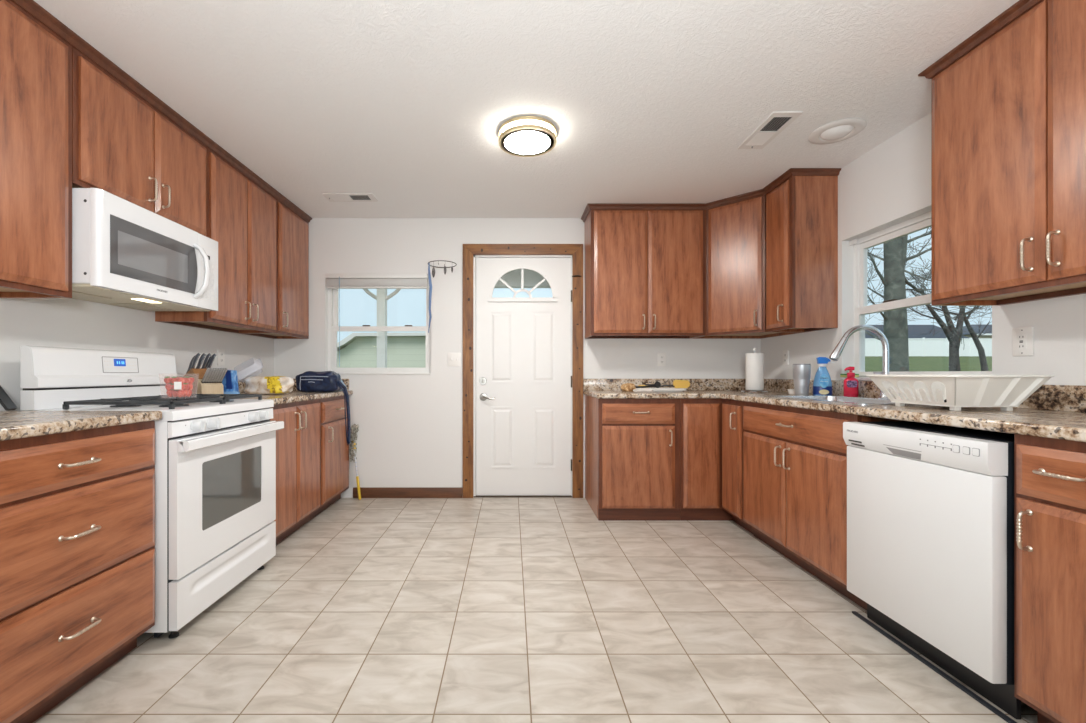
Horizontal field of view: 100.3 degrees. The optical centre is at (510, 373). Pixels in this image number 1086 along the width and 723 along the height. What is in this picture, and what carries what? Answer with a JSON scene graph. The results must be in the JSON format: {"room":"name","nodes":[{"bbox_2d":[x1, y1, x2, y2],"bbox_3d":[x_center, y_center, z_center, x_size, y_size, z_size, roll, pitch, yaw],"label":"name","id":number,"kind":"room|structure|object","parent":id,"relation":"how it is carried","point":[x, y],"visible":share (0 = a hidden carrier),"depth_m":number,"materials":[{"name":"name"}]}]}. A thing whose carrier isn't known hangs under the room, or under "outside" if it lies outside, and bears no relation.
{"room":"kitchen","nodes":[
{"label":"kitchen","id":0,"kind":"room"},
{"bbox_2d":[0,298,273,410],"bbox_3d":[-2.105,-0.135,0.251,0.120,2.411,7.302,0,0,0],"label":"wall","id":1,"kind":"structure","parent":0,"point":[43,322],"depth_m":2.26,"materials":[{"name":"paint"}]},
{"bbox_2d":[0,0,71,297],"bbox_3d":[-1.866,-0.818,1.448,0.354,1.038,0.697,0,0,0],"label":"upper cabinet","id":2,"kind":"object","parent":1,"relation":"attached to","point":[36,62],"visible":0.9,"depth_m":1.63,"materials":[{"name":"brown wood"}]},
{"bbox_2d":[11,0,311,221],"bbox_3d":[-1.734,-1.321,2.509,0.042,0.036,2.778,0,0,0],"label":"trim","id":3,"kind":"structure","parent":2,"relation":"attached to","point":[34,9],"depth_m":2.09,"materials":[{"name":"brown wood"}]},
{"bbox_2d":[72,46,206,236],"bbox_3d":[-1.866,-1.049,2.196,0.354,0.576,0.792,0,0,0],"label":"upper cabinet","id":4,"kind":"object","parent":1,"relation":"attached to","point":[124,147],"visible":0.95,"depth_m":2.06,"materials":[{"name":"brown wood"}]},
{"bbox_2d":[72,188,217,310],"bbox_3d":[-1.808,-0.543,2.197,0.468,0.396,0.791,0,0,0],"label":"microwave","id":5,"kind":"object","parent":4,"relation":"attached to","point":[126,254],"visible":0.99,"depth_m":2.02,"materials":[{"name":"white metal"}]},
{"bbox_2d":[155,147,275,332],"bbox_3d":[-1.866,-0.818,2.977,0.354,1.038,0.764,0,0,0],"label":"upper cabinet","id":6,"kind":"object","parent":1,"relation":"attached to","point":[241,214],"visible":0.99,"depth_m":2.89,"materials":[{"name":"brown wood"}]},
{"bbox_2d":[217,349,224,365],"bbox_3d":[-2.039,-0.114,3.180,0.010,0.116,0.072,0,0,0],"label":"wall outlet","id":7,"kind":"object","parent":1,"relation":"attached to","point":[220,352],"visible":1,"depth_m":3.18,"materials":[{"name":"white plastic"}]},
{"bbox_2d":[238,198,308,338],"bbox_3d":[-1.866,-0.818,3.631,0.354,1.038,0.537,0,0,0],"label":"upper cabinet","id":8,"kind":"object","parent":1,"relation":"attached to","point":[292,231],"visible":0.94,"depth_m":3.57,"materials":[{"name":"brown wood"}]},
{"bbox_2d":[238,379,348,392],"bbox_3d":[-1.719,0.095,3.224,0.648,0.100,1.352,0,0,0],"label":"backsplash","id":9,"kind":"structure","parent":1,"relation":"attached to","point":[241,385],"depth_m":3.66,"materials":[{"name":"stone"}]},
{"bbox_2d":[164,376,170,383],"bbox_3d":[-1.529,0.032,2.014,0.028,0.038,0.029,0,0,-11],"label":"strawberry","id":10,"kind":"object","parent":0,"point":[167,380],"visible":0.98,"depth_m":2.01,"materials":[{"name":"red plant"}]},
{"bbox_2d":[174,382,181,388],"bbox_3d":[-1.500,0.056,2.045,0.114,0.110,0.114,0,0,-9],"label":"label","id":11,"kind":"object","parent":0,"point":[177,385],"visible":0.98,"depth_m":2.00,"materials":[{"name":"white paper"}]},
{"bbox_2d":[165,383,171,390],"bbox_3d":[-1.526,0.061,2.018,0.028,0.038,0.028,0,0,-5],"label":"strawberry","id":12,"kind":"object","parent":11,"relation":"in","point":[167,386],"visible":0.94,"depth_m":2.01,"materials":[{"name":"red plant"}]},
{"bbox_2d":[166,389,172,396],"bbox_3d":[-1.524,0.089,2.022,0.028,0.038,0.028,0,0,-3],"label":"strawberry","id":13,"kind":"object","parent":11,"relation":"in","point":[169,393],"visible":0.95,"depth_m":2.01,"materials":[{"name":"red plant"}]},
{"bbox_2d":[171,376,177,383],"bbox_3d":[-1.500,0.032,2.014,0.028,0.038,0.029,0,0,-12],"label":"strawberry","id":14,"kind":"object","parent":11,"relation":"in","point":[174,378],"visible":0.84,"depth_m":2.00,"materials":[{"name":"red plant"}]},
{"bbox_2d":[172,390,177,396],"bbox_3d":[-1.499,0.088,2.021,0.029,0.038,0.028,0,0,28],"label":"strawberry","id":15,"kind":"object","parent":11,"relation":"in","point":[174,392],"visible":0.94,"depth_m":2.01,"materials":[{"name":"red plant"}]},
{"bbox_2d":[177,390,184,397],"bbox_3d":[-1.476,0.089,2.022,0.028,0.038,0.028,0,0,-39],"label":"strawberry","id":16,"kind":"object","parent":11,"relation":"in","point":[180,393],"visible":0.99,"depth_m":2.01,"materials":[{"name":"red plant"}]},
{"bbox_2d":[177,377,184,383],"bbox_3d":[-1.471,0.032,2.016,0.028,0.038,0.029,0,0,-30],"label":"strawberry","id":17,"kind":"object","parent":11,"relation":"in","point":[181,379],"visible":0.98,"depth_m":2.01,"materials":[{"name":"red plant"}]},
{"bbox_2d":[183,383,188,389],"bbox_3d":[-1.472,0.059,2.044,0.028,0.038,0.029,0,0,-44],"label":"strawberry","id":18,"kind":"object","parent":11,"relation":"in","point":[185,384],"visible":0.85,"depth_m":2.04,"materials":[{"name":"red plant"}]},
{"bbox_2d":[184,376,189,382],"bbox_3d":[-1.470,0.032,2.045,0.029,0.038,0.028,0,0,20],"label":"strawberry","id":19,"kind":"object","parent":11,"relation":"in","point":[187,379],"visible":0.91,"depth_m":2.04,"materials":[{"name":"red plant"}]},
{"bbox_2d":[188,376,193,383],"bbox_3d":[-1.470,0.032,2.075,0.028,0.038,0.029,0,0,11],"label":"strawberry","id":20,"kind":"object","parent":11,"relation":"in","point":[191,378],"visible":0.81,"depth_m":2.07,"materials":[{"name":"red plant"}]},
{"bbox_2d":[274,218,760,497],"bbox_3d":[0.056,-0.135,3.962,4.441,2.411,0.120,0,0,0],"label":"wall","id":21,"kind":"structure","parent":0,"point":[410,433],"depth_m":3.90,"materials":[{"name":"paint"}]},
{"bbox_2d":[328,278,430,373],"bbox_3d":[-1.146,-0.427,3.954,0.910,0.871,0.125,0,0,0],"label":"window","id":22,"kind":"structure","parent":21,"relation":"in","point":[333,294],"depth_m":3.96,"materials":[{"name":"plastic"}]},
{"bbox_2d":[325,274,427,366],"bbox_3d":[-1.159,-0.460,3.915,0.878,0.802,0.063,0,0,0],"label":"window blind","id":23,"kind":"object","parent":22,"relation":"attached to","point":[334,281],"visible":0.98,"depth_m":3.90,"materials":[{"name":"plastic"}]},
{"bbox_2d":[353,487,462,497],"bbox_3d":[-0.889,1.027,3.894,0.942,0.088,0.014,0,0,0],"label":"baseboard","id":24,"kind":"structure","parent":21,"relation":"attached to","point":[366,492],"depth_m":3.89,"materials":[{"name":"brown wood"}]},
{"bbox_2d":[428,260,456,332],"bbox_3d":[-0.575,-0.639,3.781,0.241,0.610,0.244,0,0,0],"label":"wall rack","id":25,"kind":"object","parent":21,"relation":"attached to","point":[429,265],"visible":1,"depth_m":3.72,"materials":[{"name":"metal"}]},
{"bbox_2d":[448,353,460,365],"bbox_3d":[-0.489,-0.121,3.892,0.116,0.116,0.020,0,0,0],"label":"light switch","id":26,"kind":"object","parent":21,"relation":"attached to","point":[454,359],"visible":1,"depth_m":3.89,"materials":[{"name":"white plastic"}]},
{"bbox_2d":[463,244,582,497],"bbox_3d":[0.102,-0.021,3.936,1.036,2.184,0.152,0,0,0],"label":"door","id":27,"kind":"structure","parent":21,"relation":"in","point":[523,356],"depth_m":3.92,"materials":[{"name":"paint"}]},
{"bbox_2d":[584,209,705,338],"bbox_3d":[1.089,-0.819,3.717,0.911,1.036,0.366,0,0,0],"label":"upper cabinet","id":28,"kind":"object","parent":21,"relation":"attached to","point":[645,269],"visible":1,"depth_m":3.57,"materials":[{"name":"brown wood"}]},
{"bbox_2d":[657,353,665,365],"bbox_3d":[1.300,-0.121,3.896,0.072,0.116,0.010,0,0,0],"label":"wall outlet","id":29,"kind":"object","parent":21,"relation":"attached to","point":[661,357],"visible":1,"depth_m":3.89,"materials":[{"name":"white plastic"}]},
{"bbox_2d":[691,195,803,338],"bbox_3d":[1.851,-0.819,3.595,0.607,1.036,0.609,0,0,0],"label":"upper cabinet","id":30,"kind":"object","parent":21,"relation":"attached to","point":[736,231],"visible":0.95,"depth_m":3.42,"materials":[{"name":"brown wood"}]},
{"bbox_2d":[581,168,840,221],"bbox_3d":[1.380,-1.321,3.427,1.815,0.036,0.462,0,0,27],"label":"trim","id":31,"kind":"structure","parent":30,"relation":"attached to","point":[792,171],"depth_m":3.48,"materials":[{"name":"brown wood"}]},
{"bbox_2d":[34,0,1018,217],"bbox_3d":[0.056,-1.390,0.251,4.441,0.100,7.542,0,0,0],"label":"ceiling","id":32,"kind":"structure","parent":0,"point":[404,103],"depth_m":2.10,"materials":[{"name":"white paint"}]},
{"bbox_2d":[322,193,377,201],"bbox_3d":[-1.220,-1.333,3.435,0.375,0.014,0.150,0,0,0],"label":"ceiling vent","id":33,"kind":"object","parent":32,"relation":"in","point":[332,197],"visible":1,"depth_m":3.43,"materials":[{"name":"metal"}]},
{"bbox_2d":[498,116,556,156],"bbox_3d":[0.091,-1.301,2.505,0.326,0.076,0.326,0,0,0],"label":"ceiling light","id":34,"kind":"object","parent":32,"relation":"attached to","point":[521,136],"visible":1,"depth_m":2.43,"materials":[{"name":"glass"}]},
{"bbox_2d":[505,131,549,153],"bbox_3d":[0.091,-1.276,2.505,0.291,0.025,0.291,0,0,0],"label":"diffuser","id":35,"kind":"object","parent":34,"relation":"attached to","point":[516,142],"depth_m":2.48,"materials":[{"name":"white glass"}]},
{"bbox_2d":[737,111,802,148],"bbox_3d":[1.418,-1.333,2.498,0.150,0.014,0.375,0,0,0],"label":"ceiling vent","id":36,"kind":"object","parent":32,"relation":"in","point":[777,121],"visible":1,"depth_m":2.47,"materials":[{"name":"metal"}]},
{"bbox_2d":[808,118,866,143],"bbox_3d":[1.800,-1.325,2.500,0.264,0.029,0.264,0,0,0],"label":"recessed light","id":37,"kind":"object","parent":32,"relation":"in","point":[839,130],"visible":1,"depth_m":2.47,"materials":[{"name":"plastic"}]},
{"bbox_2d":[33,497,1036,722],"bbox_3d":[0.056,1.101,0.251,4.441,0.060,7.542,0,0,0],"label":"floor","id":38,"kind":"structure","parent":0,"point":[475,609],"depth_m":1.83,"materials":[{"name":"tile"}]},
{"bbox_2d":[0,421,154,722],"bbox_3d":[-1.689,0.626,1.433,0.701,0.887,0.675,0,0,0],"label":"base cabinet","id":39,"kind":"object","parent":38,"relation":"on","point":[77,508],"visible":1,"depth_m":1.42,"materials":[{"name":"brown wood"}]},
{"bbox_2d":[0,411,161,440],"bbox_3d":[-1.702,0.113,1.416,0.681,0.136,0.712,0,0,0],"label":"countertop","id":40,"kind":"structure","parent":39,"relation":"on","point":[13,424],"depth_m":1.47,"materials":[{"name":"stone"}]},
{"bbox_2d":[0,386,16,410],"bbox_3d":[-1.964,0.085,1.741,0.093,0.115,0.035,0,0,0],"label":"bar","id":41,"kind":"object","parent":40,"relation":"on","point":[6,402],"visible":1,"depth_m":1.74,"materials":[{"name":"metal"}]},
{"bbox_2d":[20,346,283,638],"bbox_3d":[-1.603,0.480,2.160,0.660,1.180,0.758,0,0,0],"label":"stove","id":42,"kind":"object","parent":38,"relation":"on","point":[215,454],"visible":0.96,"depth_m":1.98,"materials":[{"name":"white metal"}]},
{"bbox_2d":[24,399,273,420],"bbox_3d":[-1.633,0.166,2.160,0.600,0.042,0.758,0,0,0],"label":"cooktop","id":43,"kind":"object","parent":42,"relation":"in","point":[209,410],"depth_m":1.97,"materials":[{"name":"white metal"}]},
{"bbox_2d":[270,399,319,544],"bbox_3d":[-1.689,0.626,2.925,0.701,0.887,0.745,0,0,0],"label":"base cabinet","id":44,"kind":"object","parent":38,"relation":"on","point":[298,442],"visible":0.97,"depth_m":2.92,"materials":[{"name":"brown wood"}]},
{"bbox_2d":[238,379,352,404],"bbox_3d":[-1.702,0.113,3.224,0.681,0.136,1.352,0,0,0],"label":"countertop","id":45,"kind":"structure","parent":44,"relation":"on","point":[295,395],"depth_m":3.15,"materials":[{"name":"stone"}]},
{"bbox_2d":[183,368,223,393],"bbox_3d":[-1.873,0.057,2.745,0.190,0.174,0.130,0,0,23],"label":"knife block","id":46,"kind":"object","parent":45,"relation":"on","point":[199,387],"visible":0.45,"depth_m":2.69,"materials":[{"name":"brown wood"}]},
{"bbox_2d":[186,355,195,372],"bbox_3d":[-1.924,-0.051,2.720,0.080,0.117,0.019,0,0,13],"label":"knife","id":47,"kind":"object","parent":46,"relation":"in","point":[191,361],"visible":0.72,"depth_m":2.71,"materials":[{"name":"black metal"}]},
{"bbox_2d":[190,353,200,368],"bbox_3d":[-1.891,-0.071,2.704,0.074,0.106,0.019,0,0,12],"label":"knife","id":48,"kind":"object","parent":46,"relation":"in","point":[196,357],"visible":0.92,"depth_m":2.70,"materials":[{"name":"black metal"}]},
{"bbox_2d":[196,353,205,368],"bbox_3d":[-1.878,-0.071,2.733,0.074,0.106,0.019,0,0,12],"label":"knife","id":49,"kind":"object","parent":46,"relation":"on","point":[203,355],"visible":0.85,"depth_m":2.73,"materials":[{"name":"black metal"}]},
{"bbox_2d":[201,368,209,382],"bbox_3d":[-1.792,0.011,2.654,0.071,0.092,0.011,0,0,23],"label":"steak knife","id":50,"kind":"object","parent":46,"relation":"in","point":[208,369],"visible":1,"depth_m":2.65,"materials":[{"name":"plastic"}]},
{"bbox_2d":[201,353,210,368],"bbox_3d":[-1.866,-0.071,2.763,0.074,0.106,0.019,0,0,12],"label":"knife","id":51,"kind":"object","parent":46,"relation":"in","point":[207,357],"visible":0.84,"depth_m":2.75,"materials":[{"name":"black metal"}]},
{"bbox_2d":[204,368,212,382],"bbox_3d":[-1.786,0.011,2.667,0.071,0.092,0.011,0,0,23],"label":"steak knife","id":52,"kind":"object","parent":46,"relation":"in","point":[211,369],"visible":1,"depth_m":2.66,"materials":[{"name":"black plastic"}]},
{"bbox_2d":[207,368,214,382],"bbox_3d":[-1.781,0.011,2.681,0.071,0.092,0.011,0,0,23],"label":"steak knife","id":53,"kind":"object","parent":46,"relation":"in","point":[213,370],"visible":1,"depth_m":2.68,"materials":[{"name":"black plastic"}]},
{"bbox_2d":[206,353,215,368],"bbox_3d":[-1.853,-0.071,2.792,0.074,0.106,0.019,0,0,12],"label":"knife","id":54,"kind":"object","parent":46,"relation":"in","point":[213,356],"visible":0.79,"depth_m":2.79,"materials":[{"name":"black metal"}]},
{"bbox_2d":[209,368,217,382],"bbox_3d":[-1.775,0.011,2.695,0.071,0.092,0.011,0,0,23],"label":"steak knife","id":55,"kind":"object","parent":46,"relation":"in","point":[216,369],"visible":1,"depth_m":2.69,"materials":[{"name":"silver metal"}]},
{"bbox_2d":[212,368,219,382],"bbox_3d":[-1.769,0.011,2.709,0.071,0.092,0.011,0,0,23],"label":"steak knife","id":56,"kind":"object","parent":46,"relation":"in","point":[218,370],"visible":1,"depth_m":2.70,"materials":[{"name":"silver metal"}]},
{"bbox_2d":[214,368,222,382],"bbox_3d":[-1.763,0.011,2.723,0.071,0.092,0.011,0,0,23],"label":"steak knife","id":57,"kind":"object","parent":46,"relation":"in","point":[221,369],"visible":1,"depth_m":2.72,"materials":[{"name":"silver metal"}]},
{"bbox_2d":[217,368,224,382],"bbox_3d":[-1.757,0.011,2.736,0.071,0.092,0.011,0,0,23],"label":"steak knife","id":58,"kind":"object","parent":46,"relation":"in","point":[223,370],"visible":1,"depth_m":2.73,"materials":[{"name":"black metal"}]},
{"bbox_2d":[219,368,227,382],"bbox_3d":[-1.751,0.011,2.750,0.071,0.092,0.011,0,0,23],"label":"steak knife","id":59,"kind":"object","parent":46,"relation":"in","point":[226,369],"visible":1,"depth_m":2.75,"materials":[{"name":"silver metal"}]},
{"bbox_2d":[222,370,239,393],"bbox_3d":[-1.835,0.059,2.941,0.155,0.169,0.110,0,0,-6],"label":"package","id":60,"kind":"object","parent":45,"relation":"on","point":[230,380],"visible":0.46,"depth_m":2.92,"materials":[{"name":"blue plastic"}]},
{"bbox_2d":[224,392,239,393],"bbox_3d":[-1.797,0.131,2.909,0.085,0.027,0.039,0,0,-6],"label":"tray","id":61,"kind":"object","parent":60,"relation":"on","point":[224,392],"depth_m":2.89,"materials":[{"name":"blue plastic"}]},
{"bbox_2d":[244,376,293,394],"bbox_3d":[-1.661,0.080,3.110,0.302,0.128,0.185,0,0,-3],"label":"bread bag","id":62,"kind":"object","parent":45,"relation":"on","point":[264,385],"visible":0.98,"depth_m":3.03,"materials":[{"name":"white plastic"}]},
{"bbox_2d":[234,358,262,381],"bbox_3d":[-1.855,-0.023,3.189,0.207,0.172,0.133,0,0,-20],"label":"plastic clamshell","id":63,"kind":"object","parent":62,"relation":"on","point":[251,367],"visible":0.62,"depth_m":3.15,"materials":[{"name":"white"}]},
{"bbox_2d":[295,371,350,445],"bbox_3d":[-1.447,0.267,3.519,0.419,0.575,0.204,0,0,-3],"label":"lunch bag","id":64,"kind":"object","parent":45,"relation":"on","point":[308,381],"visible":0.98,"depth_m":3.44,"materials":[{"name":"blue fabric"}]},
{"bbox_2d":[310,396,348,519],"bbox_3d":[-1.689,0.626,3.595,0.701,0.887,0.590,0,0,0],"label":"base cabinet","id":65,"kind":"object","parent":38,"relation":"on","point":[334,450],"visible":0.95,"depth_m":3.50,"materials":[{"name":"brown wood"}]},
{"bbox_2d":[349,424,360,499],"bbox_3d":[-1.323,0.749,3.856,0.107,0.643,0.078,0,0,0],"label":"duster","id":66,"kind":"object","parent":38,"relation":"on","point":[354,428],"visible":0.96,"depth_m":3.84,"materials":[{"name":"yellow plastic"}]},
{"bbox_2d":[585,395,679,520],"bbox_3d":[0.935,0.626,3.567,0.596,0.887,0.666,0,0,0],"label":"base cabinet","id":67,"kind":"object","parent":38,"relation":"on","point":[632,446],"visible":1,"depth_m":3.27,"materials":[{"name":"brown wood"}]},
{"bbox_2d":[680,399,753,533],"bbox_3d":[1.694,0.626,3.445,0.919,0.887,0.910,0,0,0],"label":"base cabinet","id":68,"kind":"object","parent":38,"relation":"on","point":[711,430],"visible":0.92,"depth_m":3.27,"materials":[{"name":"brown wood"}]},
{"bbox_2d":[583,379,1085,441],"bbox_3d":[1.388,0.113,2.480,1.532,0.136,2.840,0,0,0],"label":"countertop","id":69,"kind":"structure","parent":68,"relation":"on","point":[1052,411],"depth_m":1.83,"materials":[{"name":"stone"}]},
{"bbox_2d":[620,383,636,391],"bbox_3d":[0.952,0.111,3.664,0.120,0.066,0.104,0,0,-31],"label":"bread roll","id":70,"kind":"object","parent":69,"relation":"on","point":[628,387],"visible":0.98,"depth_m":3.63,"materials":[{"name":"food"}]},
{"bbox_2d":[636,388,685,391],"bbox_3d":[1.195,0.131,3.660,0.380,0.026,0.250,0,0,0],"label":"serving tray","id":71,"kind":"object","parent":69,"relation":"on","point":[637,389],"visible":0.83,"depth_m":3.56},
{"bbox_2d":[645,379,674,387],"bbox_3d":[1.172,0.079,3.566,0.225,0.073,0.040,0,0,8],"label":"can opener","id":72,"kind":"object","parent":71,"relation":"on","point":[657,384],"visible":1,"depth_m":3.56,"materials":[{"name":"black metal"}]},
{"bbox_2d":[635,380,689,387],"bbox_3d":[1.229,0.085,3.663,0.448,0.068,0.015,0,0,-3],"label":"spatula","id":73,"kind":"object","parent":71,"relation":"on","point":[677,383],"visible":0.72,"depth_m":3.66,"materials":[{"name":"yellow plastic"}]},
{"bbox_2d":[741,348,768,392],"bbox_3d":[1.865,-0.026,3.460,0.192,0.342,0.192,0,0,0],"label":"paper towel roll","id":74,"kind":"object","parent":69,"relation":"on","point":[754,361],"visible":0.99,"depth_m":3.41,"materials":[{"name":"white paper"}]},
{"bbox_2d":[787,389,794,394],"bbox_3d":[1.945,0.127,3.100,0.088,0.036,0.088,0,0,0],"label":"dish","id":75,"kind":"object","parent":69,"relation":"on","point":[790,391],"visible":0.48,"depth_m":3.08,"materials":[{"name":"white ceramic"}]},
{"bbox_2d":[792,364,810,394],"bbox_3d":[1.900,0.041,2.955,0.103,0.208,0.103,0,0,0],"label":"tumbler","id":76,"kind":"object","parent":69,"relation":"on","point":[801,372],"visible":0.91,"depth_m":2.92,"materials":[{"name":"metal"}]},
{"bbox_2d":[813,357,834,394],"bbox_3d":[2.027,0.019,2.932,0.120,0.251,0.069,0,0,20],"label":"spray bottle","id":77,"kind":"object","parent":69,"relation":"on","point":[822,384],"visible":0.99,"depth_m":2.91,"materials":[{"name":"blue plastic"}]},
{"bbox_2d":[764,395,920,404],"bbox_3d":[1.855,0.226,2.490,0.510,0.170,0.830,0,0,0],"label":"sink","id":78,"kind":"object","parent":69,"relation":"in","point":[823,398],"visible":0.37,"depth_m":2.65,"materials":[{"name":"silver metal"}]},
{"bbox_2d":[843,367,858,396],"bbox_3d":[2.072,0.049,2.754,0.074,0.183,0.053,0,0,26],"label":"soap dispenser","id":79,"kind":"object","parent":78,"relation":"on","point":[850,384],"visible":1,"depth_m":2.74,"materials":[{"name":"red plastic"}]},
{"bbox_2d":[829,325,888,398],"bbox_3d":[1.928,-0.064,2.461,0.342,0.409,0.126,0,0,0],"label":"faucet","id":80,"kind":"object","parent":69,"relation":"on","point":[835,355],"visible":0.68,"depth_m":2.48,"materials":[{"name":"silver metal"}]},
{"bbox_2d":[866,374,1053,410],"bbox_3d":[1.830,0.074,1.885,0.382,0.140,0.440,0,0,0],"label":"dish rack","id":81,"kind":"object","parent":69,"relation":"on","point":[1006,392],"visible":0.98,"depth_m":1.73,"materials":[{"name":"white plastic"}]},
{"bbox_2d":[743,401,903,610],"bbox_3d":[1.816,0.626,2.495,0.675,0.887,0.985,0,0,0],"label":"base cabinet","id":82,"kind":"object","parent":38,"relation":"on","point":[795,459],"visible":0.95,"depth_m":2.37,"materials":[{"name":"brown wood"}]},
{"bbox_2d":[843,421,1020,718],"bbox_3d":[1.789,0.640,1.690,0.657,0.858,0.605,0,0,0],"label":"dishwasher","id":83,"kind":"object","parent":38,"relation":"on","point":[930,507],"visible":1,"depth_m":1.57,"materials":[{"name":"white metal"}]},
{"bbox_2d":[852,611,1016,722],"bbox_3d":[1.531,1.066,1.610,0.018,0.010,0.820,0,0,0],"label":"strip","id":84,"kind":"object","parent":38,"relation":"on","point":[983,702],"visible":1,"depth_m":1.61,"materials":[{"name":"black rubber"}]},
{"bbox_2d":[1014,434,1085,722],"bbox_3d":[1.816,0.626,1.228,0.675,0.887,0.300,0,0,0],"label":"base cabinet","id":85,"kind":"object","parent":38,"relation":"on","point":[1050,473],"visible":0.99,"depth_m":1.27,"materials":[{"name":"brown wood"}]},
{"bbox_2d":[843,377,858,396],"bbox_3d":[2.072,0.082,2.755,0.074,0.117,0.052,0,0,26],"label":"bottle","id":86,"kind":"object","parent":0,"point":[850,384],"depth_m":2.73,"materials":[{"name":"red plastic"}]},
{"bbox_2d":[761,113,1085,385],"bbox_3d":[2.216,-0.135,0.251,0.120,2.411,7.302,0,0,0],"label":"wall","id":87,"kind":"structure","parent":0,"point":[889,185],"depth_m":2.49,"materials":[{"name":"paint"}]},
{"bbox_2d":[783,350,788,364],"bbox_3d":[2.151,-0.124,3.540,0.010,0.116,0.072,0,0,0],"label":"wall outlet","id":88,"kind":"object","parent":87,"relation":"attached to","point":[785,352],"visible":1,"depth_m":3.53,"materials":[{"name":"white plastic"}]},
{"bbox_2d":[766,176,837,331],"bbox_3d":[1.976,-0.819,3.134,0.355,1.036,0.310,0,0,0],"label":"upper cabinet","id":89,"kind":"object","parent":87,"relation":"attached to","point":[802,211],"visible":0.99,"depth_m":2.98,"materials":[{"name":"brown wood"}]},
{"bbox_2d":[583,379,1085,411],"bbox_3d":[1.388,0.095,2.480,1.532,0.100,2.840,0,0,0],"label":"backsplash","id":90,"kind":"structure","parent":87,"relation":"attached to","point":[1072,398],"depth_m":2.95,"materials":[{"name":"stone"}]},
{"bbox_2d":[840,211,991,379],"bbox_3d":[2.212,-0.411,2.485,0.137,0.903,0.916,0,0,0],"label":"window","id":91,"kind":"structure","parent":87,"relation":"in","point":[923,221],"depth_m":2.79,"materials":[{"name":"plastic"}]},
{"bbox_2d":[840,374,858,376],"bbox_3d":[2.168,0.013,2.895,0.060,0.022,0.090,0,0,4],"label":"sponge","id":92,"kind":"object","parent":91,"relation":"on","point":[841,375],"visible":0.47,"depth_m":2.89,"materials":[{"name":"yellow"}]},
{"bbox_2d":[849,239,856,245],"bbox_3d":[2.212,-0.846,2.922,0.025,0.030,0.040,0,0,0],"label":"bracket","id":93,"kind":"object","parent":91,"relation":"attached to","point":[852,242],"visible":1,"depth_m":2.91,"materials":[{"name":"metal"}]},
{"bbox_2d":[931,0,1085,305],"bbox_3d":[1.976,-0.818,1.557,0.355,1.038,0.874,0,0,0],"label":"upper cabinet","id":94,"kind":"object","parent":87,"relation":"attached to","point":[1008,116],"visible":1,"depth_m":1.66,"materials":[{"name":"brown wood"}]},
{"bbox_2d":[918,0,1041,78],"bbox_3d":[1.988,-1.321,1.563,0.331,0.036,0.926,0,0,0],"label":"trim","id":95,"kind":"structure","parent":94,"relation":"attached to","point":[1020,7],"depth_m":1.77,"materials":[{"name":"brown wood"}]},
{"bbox_2d":[1012,326,1033,355],"bbox_3d":[2.150,-0.134,1.900,0.011,0.120,0.074,0,0,0],"label":"wall outlet","id":96,"kind":"object","parent":87,"relation":"attached to","point":[1023,337],"visible":1,"depth_m":1.89,"materials":[{"name":"white plastic"}]},
{"bbox_2d":[1017,333,1025,349],"bbox_3d":[2.147,-0.134,1.900,0.002,0.066,0.033,0,0,0],"label":"socket","id":97,"kind":"object","parent":96,"relation":"attached to","point":[1021,337],"depth_m":1.90,"materials":[{"name":"white plastic"}]},
{"label":"outside","id":98,"kind":"structure","parent":0,"visible":0},
{"bbox_2d":[865,356,991,371],"bbox_3d":[37.500,-0.190,39.500,135.000,3.222,111.000,0,0,0],"label":"lawn","id":99,"kind":"structure","parent":98,"point":[872,363],"depth_m":31.92,"materials":[{"name":"green plant"}]},
{"bbox_2d":[337,332,430,374],"bbox_3d":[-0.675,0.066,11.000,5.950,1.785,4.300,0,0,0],"label":"garage","id":100,"kind":"structure","parent":99,"relation":"on","point":[357,350],"depth_m":9.00,"materials":[{"name":"green"}]},
{"bbox_2d":[363,269,549,374],"bbox_3d":[0.000,-0.029,4.915,6.400,2.680,1.770,0,0,0],"label":"porch","id":101,"kind":"object","parent":99,"relation":"on","point":[531,278],"visible":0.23,"depth_m":5.45,"materials":[{"name":"paint"}]},
{"bbox_2d":[865,325,968,337],"bbox_3d":[54.100,-4.565,67.960,25.300,5.528,5.080,0,0,0],"label":"house","id":102,"kind":"structure","parent":99,"relation":"on","point":[914,331],"depth_m":66.57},
{"bbox_2d":[865,227,991,371],"bbox_3d":[8.340,-1.733,9.419,4.095,5.441,2.982,0,0,-42],"label":"bare tree","id":103,"kind":"object","parent":99,"relation":"on","point":[895,326],"visible":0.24,"depth_m":8.88,"materials":[{"name":"grey plant"}]},
{"bbox_2d":[865,338,991,356],"bbox_3d":[51.600,-2.688,46.000,43.320,1.920,0.140,0,0,0],"label":"vinyl fence","id":104,"kind":"object","parent":99,"relation":"on","point":[923,347],"visible":0.36,"depth_m":45.97,"materials":[{"name":"white plastic"}]},
{"bbox_2d":[878,263,990,370],"bbox_3d":[18.739,-2.556,20.053,7.135,5.547,3.490,0,0,0],"label":"bare tree","id":105,"kind":"object","parent":99,"relation":"on","point":[954,361],"visible":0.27,"depth_m":19.92,"materials":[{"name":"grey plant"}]},
{"bbox_2d":[959,306,991,370],"bbox_3d":[22.611,-2.425,21.634,2.641,5.086,3.056,0,0,-26],"label":"bare tree","id":106,"kind":"object","parent":99,"relation":"on","point":[982,357],"visible":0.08,"depth_m":21.44,"materials":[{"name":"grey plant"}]},
{"bbox_2d":[963,325,991,337],"bbox_3d":[80.100,-4.965,74.960,16.900,6.328,11.080,0,0,0],"label":"house","id":107,"kind":"structure","parent":99,"relation":"on","point":[976,327],"depth_m":71.59,"materials":[{"name":"beige"}]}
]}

